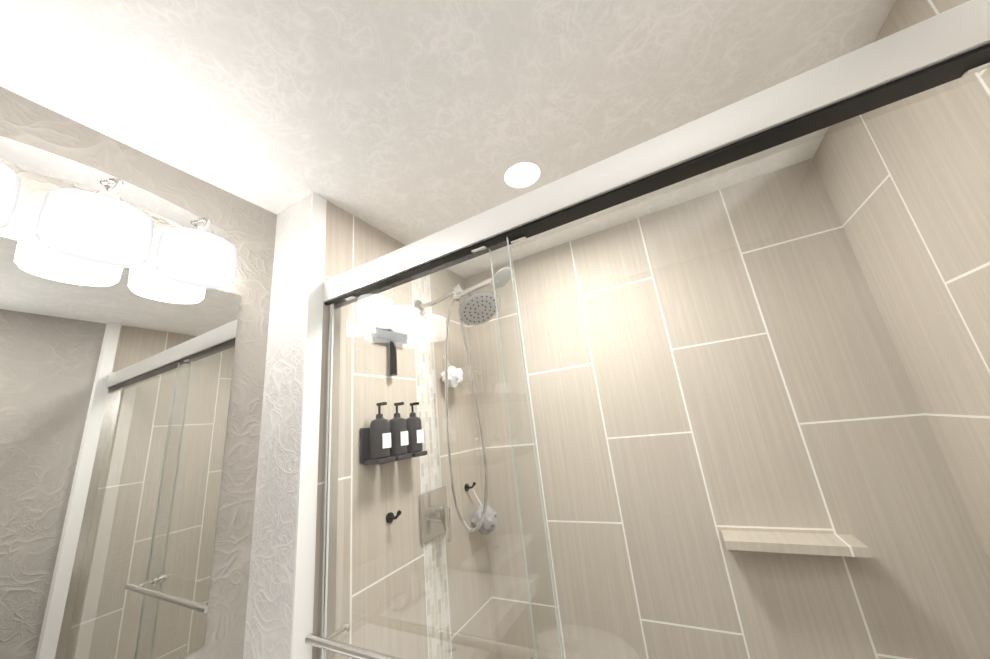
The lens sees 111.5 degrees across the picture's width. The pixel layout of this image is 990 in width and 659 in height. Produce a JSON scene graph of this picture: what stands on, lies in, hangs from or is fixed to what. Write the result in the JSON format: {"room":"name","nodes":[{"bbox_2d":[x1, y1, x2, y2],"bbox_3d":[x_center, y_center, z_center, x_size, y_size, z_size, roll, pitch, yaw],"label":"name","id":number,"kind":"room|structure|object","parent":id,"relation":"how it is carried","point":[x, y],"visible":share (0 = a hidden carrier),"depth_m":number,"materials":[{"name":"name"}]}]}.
{"room":"bathroom","nodes":[
{"label":"bathroom","id":0,"kind":"room"},
{"bbox_2d":[0,87,276,658],"bbox_3d":[-1.082,0.543,0.296,0.100,2.283,1.520,-14,-17,26],"label":"wall","id":1,"kind":"structure","parent":0,"point":[249,229],"depth_m":0.93,"materials":[{"name":"beige paint"}]},
{"bbox_2d":[0,136,237,288],"bbox_3d":[-0.902,-0.285,0.770,0.158,0.256,0.539,-14,-17,26],"label":"sconce","id":2,"kind":"object","parent":1,"relation":"attached to","point":[106,220],"visible":1,"depth_m":0.76,"materials":[{"name":"white glass"}]},
{"bbox_2d":[0,236,240,658],"bbox_3d":[-0.899,0.270,0.672,0.006,0.910,0.618,-14,-17,26],"label":"mirror","id":3,"kind":"object","parent":1,"relation":"attached to","point":[115,386],"visible":0.89,"depth_m":0.74,"materials":[{"name":"clear mirror"}]},
{"bbox_2d":[243,193,311,658],"bbox_3d":[-0.387,0.758,1.340,0.302,2.283,1.018,-14,-17,26],"label":"wall","id":4,"kind":"structure","parent":0,"point":[268,627],"depth_m":0.97,"materials":[{"name":"paint"}]},
{"bbox_2d":[290,192,326,658],"bbox_3d":[-0.484,0.633,0.857,0.006,2.283,0.051,-14,-17,26],"label":"trim","id":5,"kind":"structure","parent":4,"relation":"attached to","point":[303,600],"depth_m":0.94,"materials":[{"name":"white paint"}]},
{"bbox_2d":[312,201,428,658],"bbox_3d":[-0.374,0.635,1.075,0.001,2.193,0.430,-14,-17,26],"label":"wall tile","id":6,"kind":"structure","parent":4,"relation":"attached to","point":[352,241],"depth_m":1.13,"materials":[{"name":"beige tile"}]},
{"bbox_2d":[376,327,407,375],"bbox_3d":[-0.390,0.083,1.278,0.036,0.183,0.160,-14,-17,26],"label":"squeegee","id":7,"kind":"object","parent":6,"relation":"attached to","point":[388,334],"depth_m":1.26,"materials":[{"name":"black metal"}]},
{"bbox_2d":[386,510,401,522],"bbox_3d":[-0.330,0.618,1.113,0.052,0.039,0.032,-14,-17,26],"label":"hook","id":8,"kind":"object","parent":6,"relation":"attached to","point":[390,515],"depth_m":1.11,"materials":[{"name":"black metal"}]},
{"bbox_2d":[360,402,427,464],"bbox_3d":[-0.345,0.354,1.175,0.084,0.190,0.240,-14,-17,26],"label":"caddy","id":9,"kind":"object","parent":6,"relation":"attached to","point":[402,439],"depth_m":1.12,"materials":[{"name":"grey plastic"}]},
{"bbox_2d":[412,275,451,658],"bbox_3d":[-0.242,0.687,1.312,0.001,2.193,0.123,-14,-17,26],"label":"wall tile strip","id":10,"kind":"object","parent":4,"relation":"attached to","point":[423,392],"depth_m":1.36,"materials":[{"name":"tile"}]},
{"bbox_2d":[419,486,451,543],"bbox_3d":[-0.205,0.710,1.287,0.074,0.177,0.164,-14,-17,26],"label":"shower valve","id":11,"kind":"object","parent":10,"relation":"attached to","point":[445,529],"depth_m":1.27,"materials":[{"name":"silver metal"}]},
{"bbox_2d":[413,267,512,532],"bbox_3d":[-0.072,0.266,1.353,0.447,0.989,0.197,-14,-17,26],"label":"shower head","id":12,"kind":"object","parent":10,"relation":"attached to","point":[470,319],"depth_m":1.41},
{"bbox_2d":[441,356,462,386],"bbox_3d":[-0.196,0.184,1.527,0.098,0.161,0.102,-14,-17,26],"label":"hanging white puff","id":13,"kind":"object","parent":12,"relation":"hanging from","point":[452,374],"depth_m":1.49,"materials":[{"name":"white"}]},
{"bbox_2d":[429,268,496,658],"bbox_3d":[-0.137,0.728,1.500,0.001,2.193,0.315,-14,-17,26],"label":"wall tile","id":14,"kind":"structure","parent":4,"relation":"attached to","point":[470,436],"depth_m":1.50,"materials":[{"name":"beige tile"}]},
{"bbox_2d":[464,482,475,490],"bbox_3d":[-0.107,0.705,1.511,0.052,0.039,0.032,-14,-17,26],"label":"hook","id":15,"kind":"object","parent":14,"relation":"attached to","point":[466,487],"depth_m":1.51,"materials":[{"name":"black metal"}]},
{"bbox_2d":[471,488,496,534],"bbox_3d":[-0.048,0.792,1.480,0.116,0.192,0.109,-14,-17,26],"label":"hanging gray puff","id":16,"kind":"object","parent":15,"relation":"hanging from","point":[486,527],"depth_m":1.44,"materials":[{"name":"grey fabric"}]},
{"bbox_2d":[0,0,895,277],"bbox_3d":[-0.155,-0.707,0.644,1.960,0.100,2.538,-14,-17,26],"label":"ceiling","id":17,"kind":"structure","parent":0,"point":[406,122],"depth_m":0.83,"materials":[{"name":"paint"}]},
{"bbox_2d":[495,154,549,193],"bbox_3d":[0.094,-0.533,1.164,0.190,0.007,0.190,-14,-17,26],"label":"recessed light","id":18,"kind":"object","parent":17,"relation":"in","point":[520,173],"visible":1,"depth_m":1.16,"materials":[{"name":"white plastic"}]},
{"bbox_3d":[0.806,0.239,-0.041,0.100,2.283,2.438,-14,-17,26],"label":"wall","id":19,"kind":"structure","parent":0,"visible":0},
{"bbox_2d":[813,0,989,561],"bbox_3d":[1.086,0.336,0.586,0.001,2.193,0.858,-14,-17,26],"label":"wall tile","id":20,"kind":"structure","parent":19,"relation":"attached to","point":[903,14],"depth_m":0.85,"materials":[{"name":"beige tile"}]},
{"bbox_3d":[0.643,0.639,1.325,1.558,2.283,0.100,-14,-17,26],"label":"wall","id":21,"kind":"structure","parent":0,"visible":0},
{"bbox_2d":[464,158,989,658],"bbox_3d":[0.613,0.586,1.292,1.558,2.193,0.001,-14,-17,26],"label":"wall tile","id":22,"kind":"structure","parent":21,"relation":"attached to","point":[622,370],"depth_m":1.24,"materials":[{"name":"beige tile"}]},
{"bbox_2d":[721,530,871,557],"bbox_3d":[0.910,0.662,1.048,0.340,0.025,0.107,-14,-17,26],"label":"tile ledge","id":23,"kind":"object","parent":22,"relation":"attached to","point":[845,547],"depth_m":1.02,"materials":[{"name":"beige tile"}]},
{"bbox_3d":[0.524,1.597,0.608,1.558,0.090,0.888,-14,-17,26],"label":"floor","id":24,"kind":"structure","parent":0,"visible":0},
{"bbox_3d":[0.331,1.490,0.280,1.558,0.160,0.100,-14,-17,26],"label":"sill","id":25,"kind":"structure","parent":24,"relation":"on","visible":0},
{"bbox_2d":[305,0,989,658],"bbox_3d":[0.217,0.541,0.524,1.552,1.812,0.108,-14,-17,26],"label":"shower door","id":26,"kind":"structure","parent":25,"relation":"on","point":[947,46],"depth_m":0.62,"materials":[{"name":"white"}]}
]}

